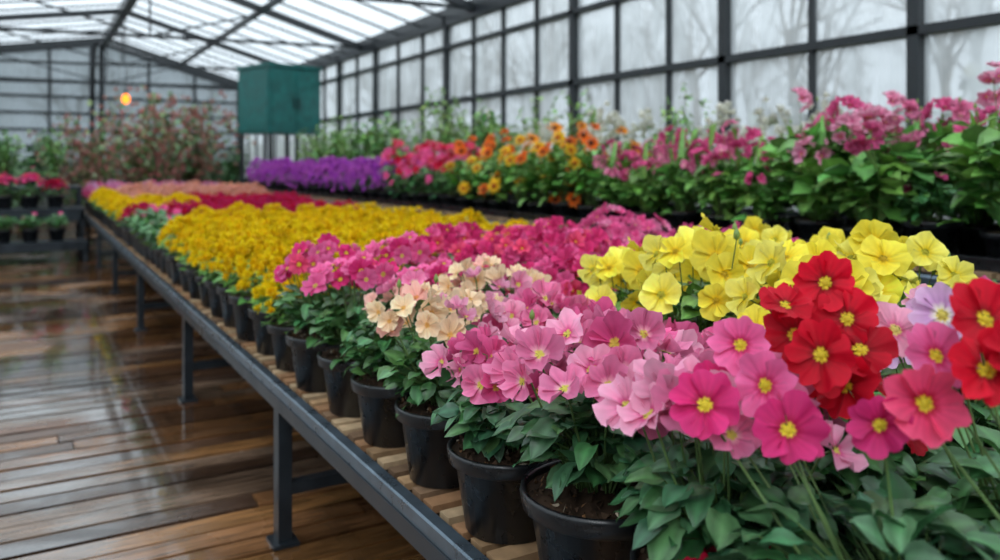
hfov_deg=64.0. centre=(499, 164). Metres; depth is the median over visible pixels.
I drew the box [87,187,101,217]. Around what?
chrysanthemum
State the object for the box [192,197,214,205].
chrysanthemum
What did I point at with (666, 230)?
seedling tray
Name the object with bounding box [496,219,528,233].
chrysanthemum
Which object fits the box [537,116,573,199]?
stock
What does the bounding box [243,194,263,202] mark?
chrysanthemum
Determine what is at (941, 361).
flowers
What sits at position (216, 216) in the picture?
chrysanthemum
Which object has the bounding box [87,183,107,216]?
chrysanthemum
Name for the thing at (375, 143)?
shrub
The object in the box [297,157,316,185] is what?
aster
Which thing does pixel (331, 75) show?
bare tree
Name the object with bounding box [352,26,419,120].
bare tree
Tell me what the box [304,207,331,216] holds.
chrysanthemum
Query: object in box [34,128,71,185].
shrub
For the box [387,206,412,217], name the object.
chrysanthemum
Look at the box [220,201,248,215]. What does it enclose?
chrysanthemum
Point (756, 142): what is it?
flowering plant
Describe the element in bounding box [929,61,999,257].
flowering plant
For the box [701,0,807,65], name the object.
bare tree
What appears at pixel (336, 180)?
aster
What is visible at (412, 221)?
chrysanthemum
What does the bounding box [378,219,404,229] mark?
chrysanthemum
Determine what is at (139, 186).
chrysanthemum
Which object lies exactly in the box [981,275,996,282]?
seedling
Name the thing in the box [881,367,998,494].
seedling
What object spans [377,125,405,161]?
shrub
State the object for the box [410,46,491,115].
bare tree
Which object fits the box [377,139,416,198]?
flowering plant
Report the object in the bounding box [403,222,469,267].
potted magenta primrose
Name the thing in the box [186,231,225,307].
chrysanthemum
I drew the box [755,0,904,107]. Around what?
bare tree
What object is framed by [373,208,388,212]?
chrysanthemum
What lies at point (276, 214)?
chrysanthemum
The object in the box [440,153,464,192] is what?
flowering plant
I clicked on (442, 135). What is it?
shrub
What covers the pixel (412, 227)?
chrysanthemum
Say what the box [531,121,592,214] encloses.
zinnia
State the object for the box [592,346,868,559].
flowering plant
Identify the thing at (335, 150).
shrub
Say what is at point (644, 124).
stock
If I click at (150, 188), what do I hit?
chrysanthemum
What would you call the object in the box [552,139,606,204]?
zinnia
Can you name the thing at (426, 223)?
chrysanthemum
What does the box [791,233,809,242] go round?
seedling tray
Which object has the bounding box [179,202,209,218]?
chrysanthemum
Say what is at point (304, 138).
shrub
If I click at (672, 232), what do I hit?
potted pink primrose
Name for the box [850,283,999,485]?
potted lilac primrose
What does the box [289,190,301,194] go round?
seedling tray
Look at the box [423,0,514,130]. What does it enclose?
bare tree
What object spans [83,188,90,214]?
chrysanthemum
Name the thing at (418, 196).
flowering plant
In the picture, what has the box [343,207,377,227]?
chrysanthemum
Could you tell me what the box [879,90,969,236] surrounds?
flowering plant
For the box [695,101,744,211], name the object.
stock
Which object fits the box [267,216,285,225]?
chrysanthemum
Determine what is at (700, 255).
flowers
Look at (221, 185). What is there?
chrysanthemum
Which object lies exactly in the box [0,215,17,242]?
seedling
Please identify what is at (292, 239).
chrysanthemum
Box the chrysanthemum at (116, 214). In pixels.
[113,207,123,240]
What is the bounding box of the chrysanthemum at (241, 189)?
[225,184,248,195]
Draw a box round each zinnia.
[439,135,485,207]
[458,147,502,206]
[471,136,520,210]
[480,128,516,198]
[487,134,547,210]
[503,140,536,199]
[510,133,565,214]
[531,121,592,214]
[535,143,574,201]
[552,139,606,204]
[558,122,610,217]
[603,126,652,211]
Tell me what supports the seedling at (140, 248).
on the bench at (385, 483)
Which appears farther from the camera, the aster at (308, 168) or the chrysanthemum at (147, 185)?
the aster at (308, 168)
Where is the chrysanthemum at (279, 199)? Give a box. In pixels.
[268,196,290,206]
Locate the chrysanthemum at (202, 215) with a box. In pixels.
[193,209,215,220]
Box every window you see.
[0,46,239,160]
[244,0,999,221]
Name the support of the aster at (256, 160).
on the bench at (925, 275)
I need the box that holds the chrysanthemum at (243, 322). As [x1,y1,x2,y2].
[213,232,294,340]
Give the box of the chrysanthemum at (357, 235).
[338,226,386,256]
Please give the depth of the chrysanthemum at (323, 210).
5.88 m
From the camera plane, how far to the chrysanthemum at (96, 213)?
10.28 m
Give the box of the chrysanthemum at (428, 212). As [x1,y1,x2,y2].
[416,209,442,221]
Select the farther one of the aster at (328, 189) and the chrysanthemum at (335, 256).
the aster at (328, 189)
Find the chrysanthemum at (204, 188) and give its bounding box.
[201,185,219,194]
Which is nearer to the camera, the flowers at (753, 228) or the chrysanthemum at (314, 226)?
the flowers at (753, 228)
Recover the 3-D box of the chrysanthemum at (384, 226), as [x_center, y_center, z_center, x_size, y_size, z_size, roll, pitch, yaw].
[-0.601,0.508,4.277,0.336,0.424,0.339,0,0,37]
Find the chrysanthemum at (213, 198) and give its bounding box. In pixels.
[207,196,225,201]
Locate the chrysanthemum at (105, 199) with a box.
[98,193,117,228]
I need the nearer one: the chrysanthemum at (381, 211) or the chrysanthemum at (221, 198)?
the chrysanthemum at (381, 211)
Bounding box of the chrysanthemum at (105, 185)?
[84,182,108,215]
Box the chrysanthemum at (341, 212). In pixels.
[331,208,359,222]
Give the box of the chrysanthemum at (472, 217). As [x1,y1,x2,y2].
[454,208,487,224]
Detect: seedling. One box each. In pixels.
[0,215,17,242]
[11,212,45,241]
[21,166,41,185]
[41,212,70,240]
[120,204,155,252]
[127,204,171,259]
[129,207,167,256]
[133,215,171,263]
[138,209,181,268]
[145,221,184,273]
[881,171,975,253]
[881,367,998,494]
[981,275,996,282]
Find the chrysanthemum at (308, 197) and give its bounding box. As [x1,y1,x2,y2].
[301,196,314,201]
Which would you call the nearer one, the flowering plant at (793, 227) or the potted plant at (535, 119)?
the flowering plant at (793, 227)
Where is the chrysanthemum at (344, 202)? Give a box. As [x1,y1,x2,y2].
[336,200,357,208]
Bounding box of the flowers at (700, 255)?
[620,213,774,332]
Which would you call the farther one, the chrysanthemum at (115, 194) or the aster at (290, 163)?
the aster at (290, 163)
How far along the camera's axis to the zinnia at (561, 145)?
6.54 m
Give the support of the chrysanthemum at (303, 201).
on the bench at (385, 483)
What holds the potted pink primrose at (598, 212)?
on the bench at (385, 483)
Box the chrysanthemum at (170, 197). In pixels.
[166,192,184,198]
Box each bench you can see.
[85,211,538,559]
[264,191,999,284]
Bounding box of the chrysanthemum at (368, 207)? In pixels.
[360,202,380,212]
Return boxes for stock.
[518,121,556,199]
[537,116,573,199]
[577,100,629,207]
[585,112,627,200]
[621,108,669,149]
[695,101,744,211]
[739,96,794,216]
[793,91,844,218]
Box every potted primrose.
[340,269,437,447]
[438,253,551,327]
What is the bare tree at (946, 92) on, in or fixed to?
on the ground
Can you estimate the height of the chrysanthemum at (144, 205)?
0.409 m
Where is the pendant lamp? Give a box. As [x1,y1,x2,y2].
[122,0,129,103]
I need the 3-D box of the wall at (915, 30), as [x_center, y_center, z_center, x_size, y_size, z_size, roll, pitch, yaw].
[-0.536,-0.395,10.704,0.180,3.470,25.000,0,0,-30]
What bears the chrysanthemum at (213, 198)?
on the bench at (385, 483)
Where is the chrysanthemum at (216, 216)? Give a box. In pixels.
[202,209,232,232]
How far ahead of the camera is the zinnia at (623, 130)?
5.74 m
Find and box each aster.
[246,157,263,185]
[250,165,264,186]
[256,159,273,186]
[258,163,280,187]
[261,158,282,187]
[267,162,289,188]
[270,158,294,188]
[278,161,302,189]
[284,161,307,189]
[288,163,311,190]
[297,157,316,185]
[297,162,315,190]
[305,164,326,192]
[308,156,336,191]
[315,155,344,193]
[326,158,351,193]
[332,162,359,195]
[343,156,372,194]
[346,158,371,196]
[359,155,392,196]
[372,158,405,198]
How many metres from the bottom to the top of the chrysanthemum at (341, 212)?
0.412 m
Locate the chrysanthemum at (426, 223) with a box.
[414,217,448,231]
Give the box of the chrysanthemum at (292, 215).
[282,212,307,221]
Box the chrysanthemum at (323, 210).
[314,204,343,217]
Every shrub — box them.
[0,129,25,186]
[23,109,133,226]
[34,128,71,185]
[70,87,208,184]
[127,85,255,183]
[295,124,323,161]
[298,121,330,158]
[309,137,332,165]
[323,116,355,157]
[325,130,360,158]
[333,128,354,160]
[344,122,371,159]
[354,119,388,158]
[367,112,406,162]
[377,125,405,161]
[389,116,423,159]
[402,119,437,164]
[417,108,455,155]
[421,84,472,193]
[443,96,490,192]
[461,107,515,194]
[487,107,529,198]
[561,85,596,201]
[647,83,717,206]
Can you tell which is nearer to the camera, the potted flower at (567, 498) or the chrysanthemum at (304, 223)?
the potted flower at (567, 498)
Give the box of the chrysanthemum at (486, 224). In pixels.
[480,221,499,228]
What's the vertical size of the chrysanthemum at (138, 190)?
0.436 m
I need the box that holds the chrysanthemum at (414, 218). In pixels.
[402,217,425,228]
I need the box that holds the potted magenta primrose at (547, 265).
[505,245,615,328]
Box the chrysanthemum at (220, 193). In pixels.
[213,191,226,196]
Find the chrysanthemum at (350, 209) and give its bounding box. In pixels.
[339,204,365,212]
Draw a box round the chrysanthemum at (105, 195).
[97,190,116,226]
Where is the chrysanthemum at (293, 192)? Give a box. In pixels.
[283,191,303,199]
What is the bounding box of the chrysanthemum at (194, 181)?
[185,180,202,187]
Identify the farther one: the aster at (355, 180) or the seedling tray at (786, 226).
the aster at (355, 180)
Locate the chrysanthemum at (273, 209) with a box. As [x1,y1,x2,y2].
[261,203,288,217]
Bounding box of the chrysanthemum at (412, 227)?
[391,223,433,254]
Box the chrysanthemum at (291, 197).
[282,194,301,203]
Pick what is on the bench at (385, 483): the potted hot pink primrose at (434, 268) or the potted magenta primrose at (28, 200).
the potted hot pink primrose at (434, 268)
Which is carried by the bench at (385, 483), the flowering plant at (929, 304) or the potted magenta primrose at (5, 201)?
the flowering plant at (929, 304)
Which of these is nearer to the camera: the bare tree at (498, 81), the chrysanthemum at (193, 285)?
the chrysanthemum at (193, 285)
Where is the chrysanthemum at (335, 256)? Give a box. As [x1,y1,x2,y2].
[307,240,376,279]
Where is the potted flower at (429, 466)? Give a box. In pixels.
[376,280,520,488]
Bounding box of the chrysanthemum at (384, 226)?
[368,221,403,236]
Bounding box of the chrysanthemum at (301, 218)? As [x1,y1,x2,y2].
[297,215,313,221]
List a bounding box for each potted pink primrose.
[577,216,626,294]
[581,202,635,245]
[610,213,670,237]
[618,230,667,291]
[665,223,701,236]
[721,221,740,232]
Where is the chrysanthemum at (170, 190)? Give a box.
[156,188,172,196]
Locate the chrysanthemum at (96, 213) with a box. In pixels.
[90,189,101,220]
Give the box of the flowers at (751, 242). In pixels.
[734,239,805,314]
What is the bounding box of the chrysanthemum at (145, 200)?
[143,194,160,203]
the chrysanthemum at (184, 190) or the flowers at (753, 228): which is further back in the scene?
the chrysanthemum at (184, 190)
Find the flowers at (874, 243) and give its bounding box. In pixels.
[834,219,977,340]
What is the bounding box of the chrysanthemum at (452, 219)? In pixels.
[441,214,468,225]
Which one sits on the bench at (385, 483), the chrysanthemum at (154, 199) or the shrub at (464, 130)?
the chrysanthemum at (154, 199)
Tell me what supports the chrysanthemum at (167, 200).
on the bench at (385, 483)
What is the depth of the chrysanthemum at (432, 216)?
5.04 m
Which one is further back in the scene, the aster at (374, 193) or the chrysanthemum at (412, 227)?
the aster at (374, 193)
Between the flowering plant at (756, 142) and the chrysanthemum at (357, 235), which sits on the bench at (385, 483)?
the chrysanthemum at (357, 235)
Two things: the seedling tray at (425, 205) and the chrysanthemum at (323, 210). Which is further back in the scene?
the seedling tray at (425, 205)
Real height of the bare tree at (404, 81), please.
7.533 m
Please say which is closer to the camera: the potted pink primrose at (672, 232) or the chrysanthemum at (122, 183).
the potted pink primrose at (672, 232)
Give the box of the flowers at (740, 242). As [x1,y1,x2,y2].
[673,238,758,326]
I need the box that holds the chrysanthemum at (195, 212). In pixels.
[184,205,212,218]
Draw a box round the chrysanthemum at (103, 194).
[94,194,109,224]
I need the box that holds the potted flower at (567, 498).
[482,296,703,559]
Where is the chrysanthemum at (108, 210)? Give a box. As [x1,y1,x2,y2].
[105,195,136,236]
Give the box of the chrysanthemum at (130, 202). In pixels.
[115,199,142,243]
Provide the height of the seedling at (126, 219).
0.401 m
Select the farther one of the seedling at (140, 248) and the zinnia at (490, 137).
the zinnia at (490, 137)
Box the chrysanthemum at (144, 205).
[120,202,157,249]
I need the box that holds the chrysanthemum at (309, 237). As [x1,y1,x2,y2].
[281,232,343,277]
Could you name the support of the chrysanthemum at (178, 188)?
on the bench at (385, 483)
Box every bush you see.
[0,135,70,206]
[0,138,25,177]
[0,143,44,206]
[118,143,186,180]
[201,145,250,184]
[402,125,514,144]
[701,95,944,153]
[943,112,953,120]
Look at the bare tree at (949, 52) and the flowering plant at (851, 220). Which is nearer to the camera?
the flowering plant at (851, 220)
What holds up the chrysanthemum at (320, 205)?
on the bench at (385, 483)
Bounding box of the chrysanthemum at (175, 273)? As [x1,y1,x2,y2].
[157,215,208,284]
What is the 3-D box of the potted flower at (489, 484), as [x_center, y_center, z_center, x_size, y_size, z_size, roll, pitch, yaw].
[0.013,0.519,1.606,0.340,0.402,0.315,0,0,32]
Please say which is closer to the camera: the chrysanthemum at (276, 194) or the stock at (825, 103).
the stock at (825, 103)
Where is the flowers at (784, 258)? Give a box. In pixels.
[725,238,890,377]
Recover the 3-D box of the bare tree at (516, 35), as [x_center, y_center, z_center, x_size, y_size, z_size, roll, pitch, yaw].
[-0.940,-2.503,39.856,5.068,8.134,3.997,0,0,-3]
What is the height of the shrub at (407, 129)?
0.993 m
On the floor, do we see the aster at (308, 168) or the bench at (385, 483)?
the bench at (385, 483)
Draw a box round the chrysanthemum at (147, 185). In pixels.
[143,182,156,190]
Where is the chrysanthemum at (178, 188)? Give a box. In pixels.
[173,183,189,192]
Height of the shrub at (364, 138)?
1.064 m
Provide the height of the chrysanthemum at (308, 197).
0.407 m
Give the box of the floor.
[0,221,486,559]
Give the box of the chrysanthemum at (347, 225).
[339,222,361,232]
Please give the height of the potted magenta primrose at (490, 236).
0.482 m
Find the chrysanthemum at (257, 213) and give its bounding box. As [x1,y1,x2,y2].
[245,208,270,220]
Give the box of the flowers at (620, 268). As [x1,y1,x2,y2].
[577,237,687,319]
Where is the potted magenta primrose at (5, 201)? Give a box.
[0,172,16,208]
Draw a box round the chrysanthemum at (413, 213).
[400,206,431,223]
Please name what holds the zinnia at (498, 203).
on the seedling tray at (486, 211)
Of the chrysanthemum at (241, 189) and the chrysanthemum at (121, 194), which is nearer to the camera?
the chrysanthemum at (121, 194)
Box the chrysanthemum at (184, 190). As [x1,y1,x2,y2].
[181,186,200,194]
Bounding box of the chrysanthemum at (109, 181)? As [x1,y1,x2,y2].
[104,180,114,184]
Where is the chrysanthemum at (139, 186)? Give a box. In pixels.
[123,182,146,194]
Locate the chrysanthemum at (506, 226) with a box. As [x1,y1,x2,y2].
[481,223,510,236]
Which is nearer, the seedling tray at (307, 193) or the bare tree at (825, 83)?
the seedling tray at (307, 193)
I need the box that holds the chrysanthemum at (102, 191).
[92,188,116,223]
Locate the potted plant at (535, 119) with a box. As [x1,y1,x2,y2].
[511,90,563,198]
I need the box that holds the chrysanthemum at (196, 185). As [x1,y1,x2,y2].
[190,182,203,190]
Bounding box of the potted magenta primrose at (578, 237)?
[542,227,611,282]
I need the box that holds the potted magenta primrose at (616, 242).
[560,230,621,285]
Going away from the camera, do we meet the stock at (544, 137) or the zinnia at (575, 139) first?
the zinnia at (575, 139)
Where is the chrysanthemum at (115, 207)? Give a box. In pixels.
[108,197,131,238]
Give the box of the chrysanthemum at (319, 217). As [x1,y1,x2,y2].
[305,215,324,225]
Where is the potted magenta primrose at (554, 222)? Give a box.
[520,216,578,257]
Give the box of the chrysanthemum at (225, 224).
[218,217,248,231]
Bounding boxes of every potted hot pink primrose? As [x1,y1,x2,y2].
[273,232,365,392]
[300,250,405,416]
[357,231,439,332]
[392,257,482,364]
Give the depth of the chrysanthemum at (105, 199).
9.05 m
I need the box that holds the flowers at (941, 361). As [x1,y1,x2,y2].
[883,277,999,520]
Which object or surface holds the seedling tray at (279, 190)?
on the bench at (925, 275)
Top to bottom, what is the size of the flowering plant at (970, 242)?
0.851 m
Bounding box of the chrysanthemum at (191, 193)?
[187,191,203,195]
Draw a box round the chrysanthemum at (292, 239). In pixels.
[285,234,315,250]
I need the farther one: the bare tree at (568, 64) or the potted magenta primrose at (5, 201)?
the bare tree at (568, 64)
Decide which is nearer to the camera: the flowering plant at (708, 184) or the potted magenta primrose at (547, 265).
the potted magenta primrose at (547, 265)
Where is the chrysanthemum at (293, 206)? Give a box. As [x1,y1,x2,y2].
[285,203,302,212]
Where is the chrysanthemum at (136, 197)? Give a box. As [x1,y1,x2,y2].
[134,193,146,200]
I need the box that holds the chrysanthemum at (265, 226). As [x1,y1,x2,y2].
[251,217,288,243]
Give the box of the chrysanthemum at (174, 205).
[165,203,183,213]
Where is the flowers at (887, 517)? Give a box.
[668,315,999,559]
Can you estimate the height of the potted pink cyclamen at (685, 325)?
0.399 m
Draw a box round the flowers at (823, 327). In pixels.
[750,250,975,553]
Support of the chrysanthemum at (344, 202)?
on the bench at (385, 483)
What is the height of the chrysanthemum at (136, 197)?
0.403 m
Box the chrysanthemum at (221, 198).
[210,196,226,207]
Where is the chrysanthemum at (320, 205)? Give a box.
[316,203,341,209]
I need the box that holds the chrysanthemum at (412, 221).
[396,220,417,230]
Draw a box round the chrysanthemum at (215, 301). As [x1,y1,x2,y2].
[191,229,251,316]
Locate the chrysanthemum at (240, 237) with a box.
[206,229,270,327]
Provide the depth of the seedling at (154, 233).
5.29 m
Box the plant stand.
[0,185,87,261]
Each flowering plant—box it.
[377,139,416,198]
[389,154,425,201]
[401,143,439,201]
[415,140,446,192]
[417,141,454,203]
[426,143,470,203]
[427,154,451,193]
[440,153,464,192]
[453,141,480,195]
[470,151,492,198]
[586,138,647,216]
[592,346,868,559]
[611,138,674,221]
[635,134,677,217]
[648,125,717,226]
[660,142,711,221]
[682,119,747,230]
[696,135,748,214]
[716,126,797,227]
[735,140,794,218]
[757,87,867,239]
[778,127,843,232]
[796,99,943,237]
[825,103,908,238]
[876,281,999,557]
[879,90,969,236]
[903,70,999,255]
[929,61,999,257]
[944,213,968,223]
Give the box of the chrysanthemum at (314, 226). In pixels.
[305,218,337,237]
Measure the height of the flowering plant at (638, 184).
0.582 m
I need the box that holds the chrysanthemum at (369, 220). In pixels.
[360,212,390,230]
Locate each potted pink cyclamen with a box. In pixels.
[471,278,595,349]
[540,307,698,431]
[641,319,782,525]
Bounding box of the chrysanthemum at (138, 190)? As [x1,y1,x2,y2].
[128,189,146,196]
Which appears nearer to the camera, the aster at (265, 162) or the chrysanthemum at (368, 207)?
the chrysanthemum at (368, 207)
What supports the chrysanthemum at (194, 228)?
on the bench at (385, 483)
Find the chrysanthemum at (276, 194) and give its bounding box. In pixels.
[264,191,287,202]
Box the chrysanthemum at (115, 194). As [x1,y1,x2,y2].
[101,193,120,230]
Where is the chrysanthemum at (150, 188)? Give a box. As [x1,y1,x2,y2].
[146,185,163,192]
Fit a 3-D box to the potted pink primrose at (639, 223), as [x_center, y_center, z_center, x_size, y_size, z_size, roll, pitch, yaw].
[0.664,0.471,3.687,0.336,0.499,0.334,0,0,5]
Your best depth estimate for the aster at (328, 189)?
10.38 m
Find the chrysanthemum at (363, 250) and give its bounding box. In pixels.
[351,250,400,299]
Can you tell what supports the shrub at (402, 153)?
in the seedling tray at (334, 196)
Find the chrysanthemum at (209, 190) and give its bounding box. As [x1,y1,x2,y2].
[204,186,225,194]
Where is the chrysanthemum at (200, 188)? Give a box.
[196,185,212,193]
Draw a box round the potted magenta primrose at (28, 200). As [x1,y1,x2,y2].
[16,173,45,207]
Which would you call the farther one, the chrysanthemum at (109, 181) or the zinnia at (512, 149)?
the chrysanthemum at (109, 181)
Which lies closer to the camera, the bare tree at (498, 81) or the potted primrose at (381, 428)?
the potted primrose at (381, 428)
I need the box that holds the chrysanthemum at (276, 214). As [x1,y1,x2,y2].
[272,211,294,218]
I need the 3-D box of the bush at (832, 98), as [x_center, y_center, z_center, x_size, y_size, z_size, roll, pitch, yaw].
[3.665,0.279,8.475,2.785,2.228,3.091,0,0,-17]
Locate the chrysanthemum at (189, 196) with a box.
[181,194,200,203]
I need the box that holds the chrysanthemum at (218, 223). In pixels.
[209,216,236,230]
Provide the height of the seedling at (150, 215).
0.416 m
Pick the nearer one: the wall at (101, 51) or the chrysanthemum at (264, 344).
the chrysanthemum at (264, 344)
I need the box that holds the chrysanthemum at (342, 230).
[321,225,360,242]
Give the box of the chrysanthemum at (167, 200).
[153,199,172,207]
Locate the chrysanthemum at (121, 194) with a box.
[104,194,125,234]
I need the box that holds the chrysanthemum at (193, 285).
[175,227,215,299]
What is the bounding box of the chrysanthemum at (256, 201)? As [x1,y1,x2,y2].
[241,197,269,209]
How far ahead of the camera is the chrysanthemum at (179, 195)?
8.36 m
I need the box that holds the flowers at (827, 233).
[809,226,917,298]
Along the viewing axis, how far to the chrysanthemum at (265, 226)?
4.20 m
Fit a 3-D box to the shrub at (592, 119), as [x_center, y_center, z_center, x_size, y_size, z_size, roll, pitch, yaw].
[0.727,-0.150,7.090,0.365,1.119,0.588,0,0,10]
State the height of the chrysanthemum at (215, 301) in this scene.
0.410 m
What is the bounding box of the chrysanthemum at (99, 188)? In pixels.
[88,186,110,218]
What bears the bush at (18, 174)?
on the floor
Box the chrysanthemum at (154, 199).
[147,194,167,203]
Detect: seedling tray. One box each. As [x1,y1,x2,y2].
[267,188,277,191]
[277,189,289,193]
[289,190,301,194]
[301,191,321,196]
[315,192,331,197]
[330,194,358,199]
[347,196,369,201]
[366,197,393,204]
[388,199,428,206]
[412,202,446,210]
[440,204,482,212]
[472,207,511,217]
[510,211,562,220]
[556,213,749,227]
[625,218,787,234]
[675,222,798,232]
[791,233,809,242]
[951,244,999,272]
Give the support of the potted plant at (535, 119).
on the seedling tray at (449, 207)
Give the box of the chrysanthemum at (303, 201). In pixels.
[292,200,304,207]
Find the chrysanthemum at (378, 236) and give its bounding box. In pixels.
[361,231,397,258]
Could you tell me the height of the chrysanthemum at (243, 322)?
0.439 m
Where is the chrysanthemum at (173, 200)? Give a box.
[160,199,179,208]
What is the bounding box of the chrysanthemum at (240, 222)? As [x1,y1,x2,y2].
[225,212,259,233]
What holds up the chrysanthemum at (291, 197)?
on the bench at (385, 483)
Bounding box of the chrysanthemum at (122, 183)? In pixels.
[111,182,125,193]
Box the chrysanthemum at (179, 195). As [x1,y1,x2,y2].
[170,192,187,200]
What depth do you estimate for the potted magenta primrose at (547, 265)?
2.33 m
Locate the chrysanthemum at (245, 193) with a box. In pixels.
[235,192,251,196]
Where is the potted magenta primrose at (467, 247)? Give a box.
[431,239,517,293]
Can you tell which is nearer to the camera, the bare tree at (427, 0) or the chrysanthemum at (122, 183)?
the chrysanthemum at (122, 183)
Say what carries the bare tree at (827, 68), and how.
on the ground
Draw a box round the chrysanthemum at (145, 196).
[140,193,151,200]
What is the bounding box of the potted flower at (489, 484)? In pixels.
[419,322,572,544]
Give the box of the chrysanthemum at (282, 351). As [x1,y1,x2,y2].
[252,271,334,371]
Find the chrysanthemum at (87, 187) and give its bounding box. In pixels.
[82,181,96,213]
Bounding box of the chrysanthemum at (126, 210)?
[116,203,140,246]
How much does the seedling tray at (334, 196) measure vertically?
0.055 m
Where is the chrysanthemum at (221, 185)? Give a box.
[215,182,231,192]
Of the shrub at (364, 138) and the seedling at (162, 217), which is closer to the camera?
the seedling at (162, 217)
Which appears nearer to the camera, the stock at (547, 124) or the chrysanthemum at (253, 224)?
the chrysanthemum at (253, 224)
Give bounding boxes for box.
[236,62,322,183]
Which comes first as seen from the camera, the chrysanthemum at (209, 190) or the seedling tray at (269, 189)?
the chrysanthemum at (209, 190)
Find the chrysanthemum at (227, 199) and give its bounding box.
[218,198,230,206]
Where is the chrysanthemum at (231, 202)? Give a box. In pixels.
[221,198,244,206]
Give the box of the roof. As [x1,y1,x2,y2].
[0,0,473,87]
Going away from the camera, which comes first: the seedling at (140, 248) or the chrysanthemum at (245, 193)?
the seedling at (140, 248)
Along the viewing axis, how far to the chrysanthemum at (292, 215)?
5.76 m
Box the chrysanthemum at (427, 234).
[400,232,453,265]
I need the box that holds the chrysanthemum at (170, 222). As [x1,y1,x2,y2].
[157,215,206,278]
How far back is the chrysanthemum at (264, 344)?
3.04 m
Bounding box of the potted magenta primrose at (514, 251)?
[484,227,564,325]
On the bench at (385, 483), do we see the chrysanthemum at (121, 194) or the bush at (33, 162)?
the chrysanthemum at (121, 194)
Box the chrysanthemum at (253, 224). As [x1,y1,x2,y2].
[241,220,283,237]
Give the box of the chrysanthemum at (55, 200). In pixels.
[41,179,68,207]
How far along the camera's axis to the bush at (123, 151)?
18.96 m
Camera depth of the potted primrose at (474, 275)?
2.23 m
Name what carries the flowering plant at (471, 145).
in the seedling tray at (425, 205)
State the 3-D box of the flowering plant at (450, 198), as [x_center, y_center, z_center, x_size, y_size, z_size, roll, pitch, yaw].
[-0.437,0.101,7.530,0.519,0.618,0.415,0,0,-25]
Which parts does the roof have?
frame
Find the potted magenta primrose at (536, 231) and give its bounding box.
[500,222,576,292]
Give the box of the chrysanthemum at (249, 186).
[244,181,262,193]
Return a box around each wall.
[0,42,239,206]
[244,0,999,282]
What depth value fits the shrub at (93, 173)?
15.90 m
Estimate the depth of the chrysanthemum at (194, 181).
10.91 m
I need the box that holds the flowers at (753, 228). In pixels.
[738,216,791,299]
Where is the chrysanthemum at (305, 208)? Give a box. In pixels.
[292,203,317,214]
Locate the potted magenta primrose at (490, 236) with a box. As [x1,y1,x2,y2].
[453,223,525,292]
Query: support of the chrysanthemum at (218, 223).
on the bench at (385, 483)
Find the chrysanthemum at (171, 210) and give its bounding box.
[166,205,194,216]
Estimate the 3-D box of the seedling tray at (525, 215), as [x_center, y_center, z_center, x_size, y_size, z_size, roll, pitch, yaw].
[0.799,0.392,6.338,1.324,0.055,0.604,0,0,-30]
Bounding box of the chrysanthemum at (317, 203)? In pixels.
[306,200,330,208]
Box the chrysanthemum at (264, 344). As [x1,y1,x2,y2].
[232,243,319,354]
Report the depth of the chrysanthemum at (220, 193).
9.37 m
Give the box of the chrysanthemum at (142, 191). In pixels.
[130,190,148,198]
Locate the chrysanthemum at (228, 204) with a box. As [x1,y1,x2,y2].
[211,203,231,215]
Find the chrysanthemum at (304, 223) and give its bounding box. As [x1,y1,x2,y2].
[283,221,323,235]
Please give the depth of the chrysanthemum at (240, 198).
8.39 m
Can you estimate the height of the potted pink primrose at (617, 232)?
0.492 m
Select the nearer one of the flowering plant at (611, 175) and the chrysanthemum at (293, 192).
the flowering plant at (611, 175)
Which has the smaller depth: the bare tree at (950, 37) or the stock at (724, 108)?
the stock at (724, 108)
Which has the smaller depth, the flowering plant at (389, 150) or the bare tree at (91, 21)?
the flowering plant at (389, 150)
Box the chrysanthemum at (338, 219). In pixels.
[320,212,353,226]
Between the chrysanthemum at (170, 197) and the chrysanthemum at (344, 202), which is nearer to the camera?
the chrysanthemum at (344, 202)
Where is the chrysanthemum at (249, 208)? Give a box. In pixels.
[233,205,255,217]
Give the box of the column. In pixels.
[89,40,96,145]
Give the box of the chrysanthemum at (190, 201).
[172,199,210,217]
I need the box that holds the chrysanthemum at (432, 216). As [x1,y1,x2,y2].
[417,214,441,227]
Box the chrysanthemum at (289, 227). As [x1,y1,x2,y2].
[262,218,313,247]
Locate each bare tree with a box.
[68,21,182,53]
[179,12,236,78]
[316,47,368,142]
[331,75,408,126]
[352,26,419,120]
[368,33,441,140]
[384,74,408,127]
[391,81,430,141]
[404,41,464,140]
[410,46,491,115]
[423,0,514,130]
[427,0,516,112]
[440,0,593,87]
[440,4,568,88]
[442,35,517,122]
[467,1,592,103]
[468,81,515,122]
[511,47,568,115]
[513,64,568,115]
[531,24,593,126]
[642,0,705,92]
[642,0,758,131]
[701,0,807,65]
[701,1,895,89]
[752,17,801,63]
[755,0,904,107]
[784,7,870,110]
[822,60,875,108]
[889,0,951,57]
[890,0,951,113]
[904,13,951,81]
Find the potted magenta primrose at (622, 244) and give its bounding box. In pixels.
[589,243,690,291]
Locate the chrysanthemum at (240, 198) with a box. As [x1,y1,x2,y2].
[232,196,248,201]
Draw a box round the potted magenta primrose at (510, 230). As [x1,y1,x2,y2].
[491,224,549,244]
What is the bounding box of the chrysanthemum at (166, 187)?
[151,185,173,196]
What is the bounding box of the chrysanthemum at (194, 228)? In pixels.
[167,223,213,291]
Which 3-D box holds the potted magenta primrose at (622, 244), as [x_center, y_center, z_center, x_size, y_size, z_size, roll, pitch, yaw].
[0.435,0.482,2.524,0.320,0.476,0.323,0,0,35]
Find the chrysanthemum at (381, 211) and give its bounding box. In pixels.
[364,209,392,220]
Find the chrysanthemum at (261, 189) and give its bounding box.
[247,185,271,194]
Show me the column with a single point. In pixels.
(92, 49)
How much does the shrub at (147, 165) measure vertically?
2.736 m
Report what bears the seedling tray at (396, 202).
on the bench at (925, 275)
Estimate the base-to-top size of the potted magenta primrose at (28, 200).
0.476 m
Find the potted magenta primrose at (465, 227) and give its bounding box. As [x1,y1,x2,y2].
[432,221,489,290]
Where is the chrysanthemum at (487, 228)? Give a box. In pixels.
[472,222,495,233]

